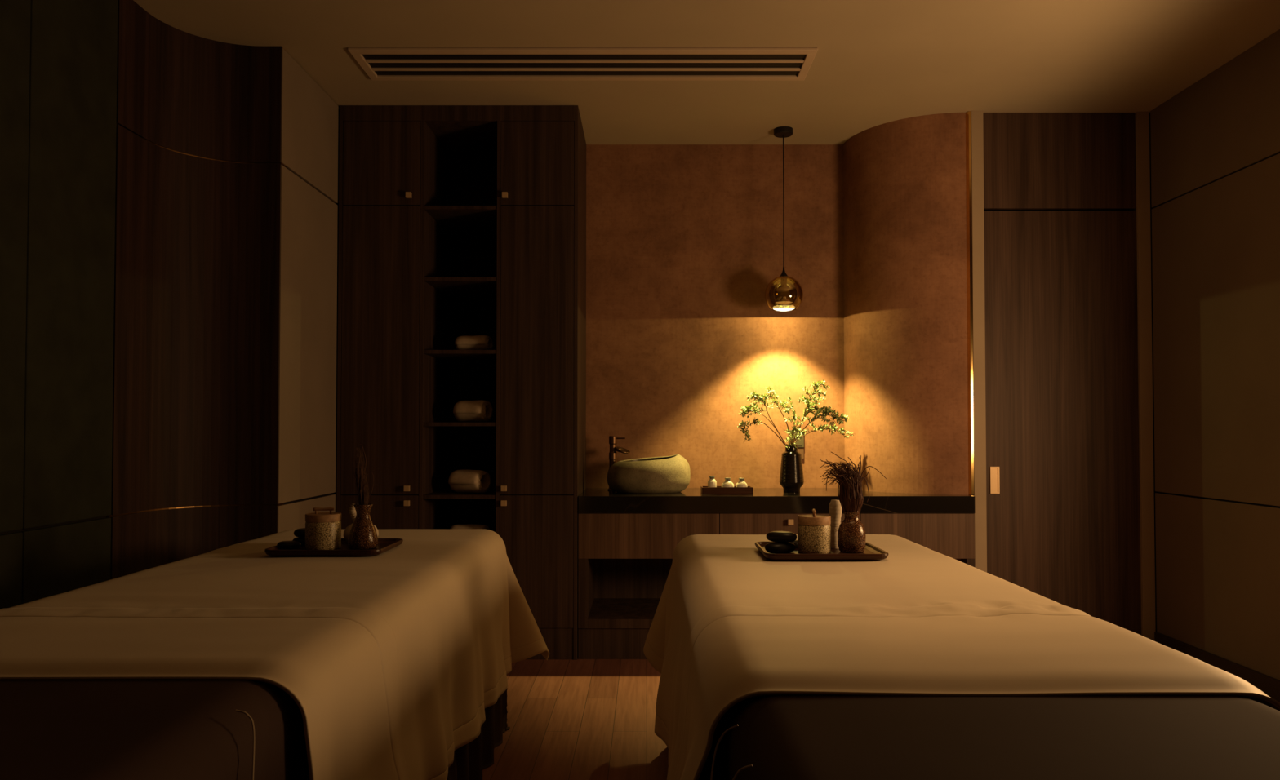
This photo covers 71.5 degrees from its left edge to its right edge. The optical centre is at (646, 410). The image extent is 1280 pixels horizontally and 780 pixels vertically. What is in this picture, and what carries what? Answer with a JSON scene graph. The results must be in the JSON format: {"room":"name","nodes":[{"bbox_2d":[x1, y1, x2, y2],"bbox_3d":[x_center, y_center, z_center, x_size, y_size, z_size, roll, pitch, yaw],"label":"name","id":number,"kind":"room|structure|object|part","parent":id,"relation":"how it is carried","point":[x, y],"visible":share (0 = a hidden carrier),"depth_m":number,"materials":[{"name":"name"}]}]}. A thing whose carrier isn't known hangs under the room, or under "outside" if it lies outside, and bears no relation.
{"room":"spa massage room","nodes":[
{"label":"spa massage room","id":0,"kind":"room"},
{"bbox_2d":[0,0,118,609],"bbox_3d":[-1.950,-0.223,0.790,0.100,2.700,4.770,0,-1,0],"label":"wall","id":1,"kind":"structure","parent":0,"point":[59,58],"depth_m":2.85,"materials":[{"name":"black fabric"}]},
{"bbox_3d":[-1.911,0.715,2.480,0.022,0.699,0.446,0,-1,0],"label":"fabric panel","id":2,"kind":"part","parent":1,"relation":"part of","materials":[{"name":"brown fabric"}]},
{"bbox_3d":[-1.911,-0.589,2.509,0.022,1.893,0.446,0,-1,0],"label":"fabric panel","id":3,"kind":"part","parent":1,"relation":"part of","materials":[{"name":"brown fabric"}]},
{"bbox_3d":[-1.911,0.725,2.929,0.022,0.699,0.444,0,-1,0],"label":"fabric panel","id":4,"kind":"part","parent":1,"relation":"part of","materials":[{"name":"fabric"}]},
{"bbox_3d":[-1.911,-0.579,2.957,0.022,1.893,0.444,0,-1,0],"label":"fabric panel","id":5,"kind":"part","parent":1,"relation":"part of","materials":[{"name":"brown fabric"}]},
{"bbox_2d":[106,0,286,579],"bbox_3d":[-1.798,-0.163,3.493,0.239,2.700,0.711,-1,-2,39],"label":"wall","id":6,"kind":"structure","parent":0,"point":[195,440],"depth_m":3.56,"materials":[{"name":"brown wood"}]},
{"bbox_3d":[-1.776,0.786,3.451,0.178,0.800,0.620,-1,-2,39],"label":"curved panel","id":7,"kind":"part","parent":6,"relation":"part of","materials":[{"name":"brown wood"}]},
{"bbox_3d":[-1.776,-0.321,3.475,0.178,1.403,0.620,-1,-2,39],"label":"curved panel","id":8,"kind":"part","parent":6,"relation":"part of","materials":[{"name":"brown wood"}]},
{"bbox_3d":[-1.776,-1.271,3.496,0.178,0.485,0.620,-1,-2,39],"label":"curved panel","id":9,"kind":"part","parent":6,"relation":"part of","materials":[{"name":"brown wood"}]},
{"bbox_2d":[0,680,510,779],"bbox_3d":[-0.956,0.790,2.108,0.900,0.726,2.554,0,-1,0],"label":"bed","id":10,"kind":"object","parent":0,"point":[51,730],"visible":0.27,"depth_m":1.21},
{"bbox_2d":[0,528,549,779],"bbox_3d":[-0.960,0.700,2.428,1.165,0.569,2.158,0,-1,0],"label":"sheet","id":11,"kind":"object","parent":10,"relation":"on","point":[392,662],"visible":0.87,"depth_m":1.89,"materials":[{"name":"beige fabric"}]},
{"bbox_2d":[264,538,403,556],"bbox_3d":[-0.938,0.414,2.692,0.340,0.020,0.280,0,-1,0],"label":"serving tray","id":12,"kind":"object","parent":11,"relation":"on","point":[384,545],"visible":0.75,"depth_m":2.56,"materials":[{"name":"brown wood"}]},
{"bbox_2d":[276,541,301,549],"bbox_3d":[-1.077,0.405,2.678,0.068,0.022,0.066,0,-1,-20],"label":"stone","id":13,"kind":"object","parent":12,"relation":"on","point":[283,544],"visible":1,"depth_m":2.65,"materials":[{"name":"black stone"}]},
{"bbox_2d":[292,537,305,546],"bbox_3d":[-1.060,0.405,2.753,0.068,0.026,0.068,0,-1,0],"label":"stone","id":14,"kind":"object","parent":12,"relation":"on","point":[302,540],"visible":0.34,"depth_m":2.72,"materials":[{"name":"black stone"}]},
{"bbox_2d":[293,528,305,537],"bbox_3d":[-1.057,0.378,2.752,0.068,0.026,0.062,1,-2,-40],"label":"stone","id":15,"kind":"object","parent":14,"relation":"on","point":[299,532],"visible":0.48,"depth_m":2.72,"materials":[{"name":"black stone"}]},
{"bbox_2d":[305,507,341,550],"bbox_3d":[-0.974,0.354,2.678,0.103,0.124,0.103,0,-1,-8],"label":"lidded jar","id":16,"kind":"object","parent":12,"relation":"on","point":[322,530],"visible":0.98,"depth_m":2.64,"materials":[{"name":"beige ceramic"}]},
{"bbox_3d":[-0.974,0.322,2.679,0.103,0.022,0.103,0,-1,-8],"label":"jar lid","id":17,"kind":"part","parent":16,"relation":"part of","materials":[{"name":"brown wood"}]},
{"bbox_3d":[-0.974,0.302,2.679,0.061,0.021,0.010,0,-1,-8],"label":"lid handle","id":18,"kind":"part","parent":16,"relation":"part of","materials":[{"name":"brown wood"}]},
{"bbox_2d":[343,503,378,542],"bbox_3d":[-0.897,0.356,2.798,0.106,0.126,0.106,0,-1,0],"label":"herbal compress","id":19,"kind":"object","parent":12,"relation":"on","point":[353,513],"visible":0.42,"depth_m":2.79,"materials":[{"name":"fabric"}]},
{"bbox_3d":[-0.912,0.329,2.799,0.048,0.072,0.029,0,-1,0],"label":"twisted handle","id":20,"kind":"part","parent":19,"relation":"part of","materials":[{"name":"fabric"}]},
{"bbox_2d":[347,503,377,550],"bbox_3d":[-0.857,0.350,2.688,0.087,0.132,0.087,0,-1,0],"label":"ceramic vase","id":21,"kind":"object","parent":12,"relation":"on","point":[362,535],"visible":0.97,"depth_m":2.66,"materials":[{"name":"brown ceramic"}]},
{"bbox_2d":[353,444,378,505],"bbox_3d":[-0.848,0.204,2.691,0.083,0.204,0.035,0,-1,0],"label":"dried plant","id":22,"kind":"object","parent":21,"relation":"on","point":[361,479],"visible":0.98,"depth_m":2.69,"materials":[{"name":"brown plant"}]},
{"bbox_2d":[277,48,339,533],"bbox_3d":[-1.564,-0.146,4.290,0.112,2.700,1.268,0,-1,0],"label":"wall","id":23,"kind":"structure","parent":0,"point":[310,118],"depth_m":3.95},
{"bbox_3d":[-1.514,0.798,3.968,0.013,0.798,0.665,0,-1,0],"label":"beige panel","id":24,"kind":"part","parent":23,"relation":"part of","materials":[{"name":"beige paint"}]},
{"bbox_3d":[-1.514,-0.310,3.992,0.013,1.399,0.665,0,-1,0],"label":"beige panel","id":25,"kind":"part","parent":23,"relation":"part of","materials":[{"name":"beige paint"}]},
{"bbox_3d":[-1.514,-1.258,4.013,0.013,0.477,0.665,0,-1,0],"label":"beige panel","id":26,"kind":"part","parent":23,"relation":"part of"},
{"bbox_2d":[482,658,668,779],"bbox_3d":[0.305,1.171,1.635,4.610,0.050,6.720,0,-1,0],"label":"floor","id":27,"kind":"structure","parent":0,"point":[567,719],"depth_m":3.35,"materials":[{"name":"brown wood"}]},
{"bbox_2d":[336,105,586,660],"bbox_3d":[-0.920,-0.139,4.605,1.169,2.699,0.618,0,-1,0],"label":"tall cabinet","id":28,"kind":"object","parent":27,"relation":"on","point":[455,221],"visible":0.81,"depth_m":4.34,"materials":[{"name":"brown wood"}]},
{"bbox_3d":[-1.296,0.733,4.315,0.377,0.641,0.020,0,-1,0],"label":"door","id":29,"kind":"part","parent":28,"relation":"part of","materials":[{"name":"brown wood"}]},
{"bbox_3d":[-1.296,-0.296,4.338,0.377,1.409,0.020,0,-1,0],"label":"door","id":30,"kind":"part","parent":28,"relation":"part of","materials":[{"name":"brown wood"}]},
{"bbox_3d":[-1.296,-1.210,4.358,0.377,0.412,0.020,0,-1,0],"label":"door","id":31,"kind":"part","parent":28,"relation":"part of","materials":[{"name":"brown wood"}]},
{"bbox_3d":[-1.158,0.448,4.297,0.027,0.027,0.028,0,-1,0],"label":"knob","id":32,"kind":"part","parent":28,"relation":"part of","materials":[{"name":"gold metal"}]},
{"bbox_3d":[-1.158,0.377,4.299,0.027,0.027,0.028,0,-1,0],"label":"knob","id":33,"kind":"part","parent":28,"relation":"part of","materials":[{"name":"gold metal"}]},
{"bbox_3d":[-1.158,-1.048,4.330,0.027,0.027,0.028,0,-1,0],"label":"knob","id":34,"kind":"part","parent":28,"relation":"part of","materials":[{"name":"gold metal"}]},
{"bbox_2d":[422,488,495,498],"bbox_3d":[-0.910,0.426,4.596,0.356,0.018,0.561,0,-1,0],"label":"shelf","id":35,"kind":"object","parent":28,"relation":"attached to","point":[432,493],"depth_m":4.34,"materials":[{"name":"brown wood"}]},
{"bbox_2d":[422,422,496,426],"bbox_3d":[-0.910,0.073,4.604,0.356,0.018,0.561,0,-1,0],"label":"shelf","id":36,"kind":"object","parent":28,"relation":"attached to","point":[424,424],"depth_m":4.32,"materials":[{"name":"brown wood"}]},
{"bbox_2d":[423,350,496,362],"bbox_3d":[-0.910,-0.280,4.612,0.356,0.018,0.561,0,-1,0],"label":"shelf","id":37,"kind":"object","parent":28,"relation":"attached to","point":[436,356],"depth_m":4.44,"materials":[{"name":"brown wood"}]},
{"bbox_2d":[423,277,496,297],"bbox_3d":[-0.910,-0.636,4.620,0.356,0.018,0.561,0,-1,0],"label":"shelf","id":38,"kind":"object","parent":28,"relation":"attached to","point":[446,287],"depth_m":4.52,"materials":[{"name":"brown wood"}]},
{"bbox_2d":[424,205,497,235],"bbox_3d":[-0.910,-0.986,4.627,0.356,0.018,0.561,0,-1,0],"label":"shelf","id":39,"kind":"object","parent":28,"relation":"attached to","point":[450,220],"depth_m":4.55,"materials":[{"name":"brown wood"}]},
{"bbox_2d":[448,469,490,493],"bbox_3d":[-0.882,0.353,4.449,0.180,0.116,0.135,-1,-1,24],"label":"rolled towel","id":40,"kind":"object","parent":28,"relation":"on","point":[462,481],"visible":1,"depth_m":4.41,"materials":[{"name":"fabric"}]},
{"bbox_2d":[449,524,489,529],"bbox_3d":[-0.880,0.622,4.444,0.187,0.106,0.129,0,-1,10],"label":"rolled towel","id":41,"kind":"object","parent":28,"relation":"on","point":[468,526],"visible":0.29,"depth_m":4.42,"materials":[{"name":"fabric"}]},
{"bbox_2d":[453,400,493,422],"bbox_3d":[-0.865,0.004,4.457,0.171,0.109,0.128,0,-1,20],"label":"rolled towel","id":42,"kind":"object","parent":28,"relation":"on","point":[480,411],"visible":1,"depth_m":4.42,"materials":[{"name":"fabric"}]},
{"bbox_2d":[454,335,493,350],"bbox_3d":[-0.862,-0.335,4.465,0.170,0.083,0.116,0,-1,12],"label":"rolled towel","id":43,"kind":"object","parent":28,"relation":"on","point":[465,342],"visible":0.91,"depth_m":4.42,"materials":[{"name":"fabric"}]},
{"bbox_3d":[-0.920,-0.170,4.900,1.133,2.474,0.020,0,-1,0],"label":"panel","id":44,"kind":"part","parent":28,"relation":"part of","materials":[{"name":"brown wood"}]},
{"bbox_3d":[-0.690,0.448,4.297,0.027,0.027,0.028,0,-1,0],"label":"knob","id":45,"kind":"part","parent":28,"relation":"part of","materials":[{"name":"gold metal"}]},
{"bbox_3d":[-0.690,0.377,4.299,0.027,0.027,0.028,0,-1,0],"label":"knob","id":46,"kind":"part","parent":28,"relation":"part of","materials":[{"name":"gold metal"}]},
{"bbox_3d":[-0.690,-1.048,4.330,0.027,0.027,0.028,0,-1,0],"label":"knob","id":47,"kind":"part","parent":28,"relation":"part of","materials":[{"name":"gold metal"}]},
{"bbox_3d":[-0.534,0.733,4.315,0.356,0.641,0.020,0,-1,0],"label":"door","id":48,"kind":"part","parent":28,"relation":"part of","materials":[{"name":"brown wood"}]},
{"bbox_3d":[-0.534,-0.296,4.338,0.356,1.409,0.020,0,-1,0],"label":"door","id":49,"kind":"part","parent":28,"relation":"part of","materials":[{"name":"brown wood"}]},
{"bbox_3d":[-0.534,-1.210,4.358,0.356,0.412,0.020,0,-1,0],"label":"door","id":50,"kind":"part","parent":28,"relation":"part of","materials":[{"name":"brown wood"}]},
{"bbox_2d":[577,513,974,659],"bbox_3d":[0.629,0.858,4.573,1.922,0.705,0.598,0,-1,0],"label":"vanity cabinet","id":51,"kind":"object","parent":27,"relation":"on","point":[625,560],"visible":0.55,"depth_m":4.31,"materials":[{"name":"brown wood"}]},
{"bbox_3d":[0.010,0.609,4.318,0.683,0.218,0.020,0,-1,0],"label":"drawer","id":52,"kind":"part","parent":51,"relation":"part of","materials":[{"name":"brown wood"}]},
{"bbox_2d":[577,488,974,513],"bbox_3d":[0.629,0.463,4.607,1.922,0.083,0.600,0,-1,0],"label":"countertop","id":53,"kind":"structure","parent":51,"relation":"on","point":[591,500],"depth_m":4.31,"materials":[{"name":"black stone"}]},
{"bbox_2d":[607,435,630,490],"bbox_3d":[-0.149,0.280,4.718,0.124,0.288,0.079,0,-1,12],"label":"faucet","id":54,"kind":"object","parent":53,"relation":"on","point":[612,439],"visible":0.66,"depth_m":4.72,"materials":[{"name":"brown metal"}]},
{"bbox_3d":[-0.125,0.212,4.714,0.078,0.038,0.076,0,-1,-20],"label":"spout","id":55,"kind":"part","parent":54,"relation":"part of","materials":[{"name":"brown metal"}]},
{"bbox_2d":[607,454,690,493],"bbox_3d":[0.011,0.324,4.599,0.430,0.195,0.333,0,-1,0],"label":"sink","id":56,"kind":"object","parent":53,"relation":"in","point":[664,474],"visible":1,"depth_m":4.47,"materials":[{"name":"beige stone"}]},
{"bbox_2d":[622,455,675,462],"bbox_3d":[0.010,0.304,4.599,0.291,0.145,0.224,0,-1,0],"label":"basin","id":57,"kind":"object","parent":56,"relation":"in","point":[673,458],"depth_m":4.67,"materials":[{"name":"stone"}]},
{"bbox_2d":[700,486,753,493],"bbox_3d":[0.406,0.404,4.522,0.257,0.032,0.112,0,-1,0],"label":"serving tray","id":58,"kind":"object","parent":53,"relation":"on","point":[704,490],"visible":0.99,"depth_m":4.47,"materials":[{"name":"brown wood"}]},
{"bbox_2d":[707,475,716,487],"bbox_3d":[0.332,0.373,4.519,0.045,0.078,0.045,0,-1,0],"label":"bottle","id":59,"kind":"object","parent":58,"relation":"on","point":[712,482],"visible":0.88,"depth_m":4.50,"materials":[{"name":"white ceramic"}]},
{"bbox_2d":[721,477,733,487],"bbox_3d":[0.411,0.377,4.519,0.065,0.069,0.065,0,-1,0],"label":"bottle","id":60,"kind":"object","parent":58,"relation":"on","point":[727,483],"visible":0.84,"depth_m":4.50,"materials":[{"name":"white ceramic"}]},
{"bbox_2d":[735,478,747,487],"bbox_3d":[0.482,0.378,4.519,0.060,0.068,0.060,0,-1,0],"label":"bottle","id":61,"kind":"object","parent":58,"relation":"on","point":[740,483],"visible":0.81,"depth_m":4.50,"materials":[{"name":"white ceramic"}]},
{"bbox_2d":[779,445,804,492],"bbox_3d":[0.752,0.301,4.614,0.127,0.241,0.127,0,-1,0],"label":"ceramic vase","id":62,"kind":"object","parent":53,"relation":"on","point":[791,476],"visible":1,"depth_m":4.57,"materials":[{"name":"black ceramic"}]},
{"bbox_2d":[739,404,784,441],"bbox_3d":[0.614,0.101,4.632,0.276,0.274,0.063,0,-1,8],"label":"leafy branch","id":63,"kind":"object","parent":62,"relation":"in","point":[746,409],"visible":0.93,"depth_m":4.65,"materials":[{"name":"green plant"}]},
{"bbox_2d":[737,417,787,445],"bbox_3d":[0.614,0.134,4.535,0.313,0.204,0.105,0,-1,-18],"label":"leafy branch","id":64,"kind":"object","parent":62,"relation":"in","point":[755,421],"visible":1,"depth_m":4.52,"materials":[{"name":"green plant"}]},
{"bbox_2d":[746,391,786,444],"bbox_3d":[0.638,0.068,4.566,0.264,0.338,0.086,0,-1,-10],"label":"leafy branch","id":65,"kind":"object","parent":62,"relation":"in","point":[753,395],"visible":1,"depth_m":4.56,"materials":[{"name":"green plant"}]},
{"bbox_2d":[765,386,791,444],"bbox_3d":[0.692,0.055,4.679,0.159,0.368,0.080,0,-1,19],"label":"leafy branch","id":66,"kind":"object","parent":62,"relation":"in","point":[770,391],"visible":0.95,"depth_m":4.69,"materials":[{"name":"green plant"}]},
{"bbox_2d":[783,396,804,449],"bbox_3d":[0.752,0.082,4.559,0.115,0.308,0.128,0,-1,0],"label":"leafy branch","id":67,"kind":"object","parent":62,"relation":"in","point":[797,435],"visible":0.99,"depth_m":4.55,"materials":[{"name":"green plant"}]},
{"bbox_2d":[792,395,825,440],"bbox_3d":[0.846,0.076,4.642,0.200,0.324,0.061,0,-1,-12],"label":"leafy branch","id":68,"kind":"object","parent":62,"relation":"in","point":[811,409],"visible":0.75,"depth_m":4.64,"materials":[{"name":"green plant"}]},
{"bbox_2d":[791,379,828,443],"bbox_3d":[0.833,0.038,4.564,0.211,0.397,0.088,0,-1,14],"label":"leafy branch","id":69,"kind":"object","parent":62,"relation":"in","point":[815,385],"visible":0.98,"depth_m":4.57,"materials":[{"name":"green plant"}]},
{"bbox_2d":[792,405,848,444],"bbox_3d":[0.875,0.104,4.537,0.304,0.263,0.085,0,-1,18],"label":"leafy branch","id":70,"kind":"object","parent":62,"relation":"in","point":[827,411],"visible":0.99,"depth_m":4.52,"materials":[{"name":"green plant"}]},
{"bbox_2d":[795,422,853,442],"bbox_3d":[0.916,0.149,4.675,0.359,0.179,0.103,0,-1,-6],"label":"leafy branch","id":71,"kind":"object","parent":62,"relation":"in","point":[824,427],"visible":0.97,"depth_m":4.67,"materials":[{"name":"green plant"}]},
{"bbox_3d":[0.694,0.609,4.318,0.678,0.218,0.020,0,-1,0],"label":"drawer","id":72,"kind":"part","parent":51,"relation":"part of","materials":[{"name":"brown wood"}]},
{"bbox_3d":[0.694,0.538,4.295,0.027,0.027,0.028,0,-1,0],"label":"knob","id":73,"kind":"part","parent":51,"relation":"part of","materials":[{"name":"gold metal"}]},
{"bbox_3d":[1.312,0.609,4.318,0.552,0.218,0.020,0,-1,0],"label":"drawer","id":74,"kind":"part","parent":51,"relation":"part of","materials":[{"name":"brown wood"}]},
{"bbox_2d":[133,0,1279,144],"bbox_3d":[0.305,-1.593,1.695,4.610,0.080,6.720,0,-1,0],"label":"ceiling","id":75,"kind":"structure","parent":0,"point":[875,63],"depth_m":3.68,"materials":[{"name":"paint"}]},
{"bbox_2d":[347,47,817,80],"bbox_3d":[-0.266,-1.500,3.856,1.955,0.012,0.325,0,-1,0],"label":"ceiling vent","id":76,"kind":"object","parent":75,"relation":"in","point":[380,64],"visible":1,"depth_m":3.82,"materials":[{"name":"metal"}]},
{"bbox_2d":[764,126,803,311],"bbox_3d":[0.722,-1.005,4.693,0.200,0.963,0.200,0,-1,0],"label":"pendant lamp","id":77,"kind":"object","parent":75,"relation":"hanging from","point":[784,292],"visible":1,"depth_m":4.63,"materials":[{"name":"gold metal"}]},
{"bbox_3d":[0.723,-1.094,4.695,0.007,0.731,0.006,0,-1,0],"label":"cord","id":78,"kind":"part","parent":77,"relation":"part of","materials":[{"name":"black metal"}]},
{"bbox_3d":[0.722,-0.619,4.685,0.200,0.173,0.200,0,-1,0],"label":"lamp shade","id":79,"kind":"part","parent":77,"relation":"part of","materials":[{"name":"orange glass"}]},
{"bbox_2d":[586,144,844,488],"bbox_3d":[-0.260,-0.131,4.974,2.720,2.700,0.100,0,-1,0],"label":"wall","id":80,"kind":"structure","parent":0,"point":[684,242],"depth_m":4.93,"materials":[{"name":"paint"}]},
{"bbox_2d":[788,430,804,459],"bbox_3d":[0.825,0.188,4.910,0.086,0.161,0.014,0,-1,0],"label":"wall socket","id":81,"kind":"object","parent":80,"relation":"attached to","point":[800,444],"visible":0.43,"depth_m":4.91,"materials":[{"name":"beige plastic"}]},
{"bbox_3d":[0.825,0.157,4.912,0.086,0.098,0.012,0,-1,0],"label":"plate","id":82,"kind":"part","parent":81,"relation":"part of","materials":[{"name":"beige plastic"}]},
{"bbox_2d":[843,112,972,561],"bbox_3d":[1.301,-0.138,4.648,0.763,2.700,0.190,-1,-2,45],"label":"wall","id":83,"kind":"structure","parent":0,"point":[905,275],"depth_m":4.51,"materials":[{"name":"paint"}]},
{"bbox_2d":[965,111,973,494],"bbox_3d":[1.606,-0.537,4.432,0.020,1.908,0.042,0,-1,0],"label":"trim","id":84,"kind":"structure","parent":83,"relation":"attached to","point":[968,118],"depth_m":4.42,"materials":[{"name":"gold metal"}]},
{"bbox_2d":[1149,29,1279,680],"bbox_3d":[2.560,-0.208,1.465,0.100,2.700,6.120,0,-1,0],"label":"wall","id":85,"kind":"structure","parent":0,"point":[1215,144],"depth_m":3.90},
{"bbox_3d":[2.516,-1.317,1.429,0.012,0.484,6.000,0,-1,0],"label":"taupe panel","id":86,"kind":"part","parent":85,"relation":"part of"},
{"bbox_3d":[2.516,-0.367,1.408,0.012,1.401,6.000,0,-1,0],"label":"taupe panel","id":87,"kind":"part","parent":85,"relation":"part of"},
{"bbox_2d":[1154,632,1279,702],"bbox_3d":[2.501,1.081,1.372,0.018,0.118,5.990,0,-1,0],"label":"baseboard","id":88,"kind":"structure","parent":85,"relation":"attached to","point":[1269,686],"depth_m":3.81,"materials":[{"name":"brown wood"}]},
{"bbox_3d":[2.516,0.741,1.384,0.012,0.799,6.000,0,-1,0],"label":"taupe panel","id":89,"kind":"part","parent":85,"relation":"part of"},
{"bbox_3d":[2.100,-0.141,4.509,1.000,2.700,0.070,0,-1,0],"label":"wall","id":90,"kind":"structure","parent":0,"visible":0},
{"bbox_2d":[970,111,986,573],"bbox_3d":[1.647,-0.142,4.462,0.059,2.700,0.124,0,-1,0],"label":"trim","id":91,"kind":"structure","parent":90,"relation":"attached to","point":[977,126],"depth_m":4.40,"materials":[{"name":"paint"}]},
{"bbox_2d":[982,112,1136,210],"bbox_3d":[2.062,-1.251,4.468,0.764,0.482,0.040,0,-1,0],"label":"wall panel","id":92,"kind":"object","parent":90,"relation":"attached to","point":[1033,161],"depth_m":4.45,"materials":[{"name":"brown wood"}]},
{"bbox_2d":[983,210,1141,635],"bbox_3d":[2.062,0.100,4.434,0.764,2.198,0.050,0,-1,0],"label":"door","id":93,"kind":"structure","parent":90,"relation":"in","point":[1063,489],"depth_m":4.42,"materials":[{"name":"brown wood"}]},
{"bbox_3d":[1.724,0.345,4.409,0.045,0.133,0.010,0,-1,0],"label":"handle","id":94,"kind":"part","parent":93,"relation":"part of","materials":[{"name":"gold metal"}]},
{"bbox_2d":[1132,111,1155,641],"bbox_3d":[2.478,-0.142,4.467,0.061,2.700,0.115,0,-1,0],"label":"trim","id":95,"kind":"structure","parent":90,"relation":"attached to","point":[1148,620],"depth_m":4.41,"materials":[{"name":"paint"}]},
{"bbox_3d":[0.515,0.796,2.023,0.756,0.718,2.256,0,-1,0],"label":"bed","id":96,"kind":"object","parent":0,"visible":0},
{"bbox_2d":[697,695,1279,779],"bbox_3d":[0.515,0.788,2.024,0.884,0.727,2.381,0,-1,0],"label":"bed","id":97,"kind":"object","parent":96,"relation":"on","point":[762,737],"visible":0.3,"depth_m":1.11,"materials":[{"name":"brown leather"}]},
{"bbox_2d":[643,534,1279,779],"bbox_3d":[0.475,0.694,2.277,1.139,0.573,2.078,0,-1,0],"label":"sheet","id":98,"kind":"object","parent":97,"relation":"on","point":[732,624],"visible":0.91,"depth_m":1.64,"materials":[{"name":"beige fabric"}]},
{"bbox_2d":[755,541,888,560],"bbox_3d":[0.505,0.412,2.614,0.349,0.020,0.285,0,-1,0],"label":"serving tray","id":99,"kind":"object","parent":98,"relation":"on","point":[871,553],"visible":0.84,"depth_m":2.48,"materials":[{"name":"brown wood"}]},
{"bbox_2d":[764,542,795,553],"bbox_3d":[0.389,0.399,2.592,0.094,0.030,0.069,0,-1,-10],"label":"stone","id":100,"kind":"object","parent":99,"relation":"on","point":[772,547],"visible":0.94,"depth_m":2.57,"materials":[{"name":"black stone"}]},
{"bbox_2d":[766,531,796,542],"bbox_3d":[0.394,0.369,2.598,0.090,0.030,0.064,0,-1,15],"label":"stone","id":101,"kind":"object","parent":100,"relation":"on","point":[774,536],"visible":1,"depth_m":2.57,"materials":[{"name":"black stone"}]},
{"bbox_2d":[790,539,797,548],"bbox_3d":[0.439,0.404,2.696,0.057,0.024,0.052,0,-1,-5],"label":"stone","id":102,"kind":"object","parent":99,"relation":"on","point":[795,543],"visible":0.21,"depth_m":2.67,"materials":[{"name":"black stone"}]},
{"bbox_2d":[797,509,831,554],"bbox_3d":[0.489,0.352,2.598,0.096,0.125,0.096,0,-1,8],"label":"lidded jar","id":103,"kind":"object","parent":99,"relation":"on","point":[814,531],"visible":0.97,"depth_m":2.56,"materials":[{"name":"beige ceramic"}]},
{"bbox_3d":[0.489,0.320,2.599,0.096,0.024,0.096,0,-1,8],"label":"jar lid","id":104,"kind":"part","parent":103,"relation":"part of","materials":[{"name":"brown wood"}]},
{"bbox_3d":[0.489,0.300,2.599,0.010,0.021,0.061,0,-1,8],"label":"lid handle","id":105,"kind":"part","parent":103,"relation":"part of","materials":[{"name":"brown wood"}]},
{"bbox_2d":[828,499,842,549],"bbox_3d":[0.569,0.343,2.688,0.043,0.146,0.040,0,-1,0],"label":"herbal compress","id":106,"kind":"object","parent":99,"relation":"on","point":[835,508],"visible":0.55,"depth_m":2.67,"materials":[{"name":"fabric"}]},
{"bbox_2d":[837,511,866,553],"bbox_3d":[0.601,0.354,2.608,0.081,0.120,0.081,0,-1,0],"label":"ceramic vase","id":107,"kind":"object","parent":99,"relation":"on","point":[851,537],"visible":0.93,"depth_m":2.58,"materials":[{"name":"brown ceramic"}]},
{"bbox_2d":[819,452,886,514],"bbox_3d":[0.594,0.221,2.608,0.193,0.202,0.106,0,-1,0],"label":"dried plant","id":108,"kind":"object","parent":107,"relation":"in","point":[851,499],"visible":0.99,"depth_m":2.59,"materials":[{"name":"brown plant"}]}
]}

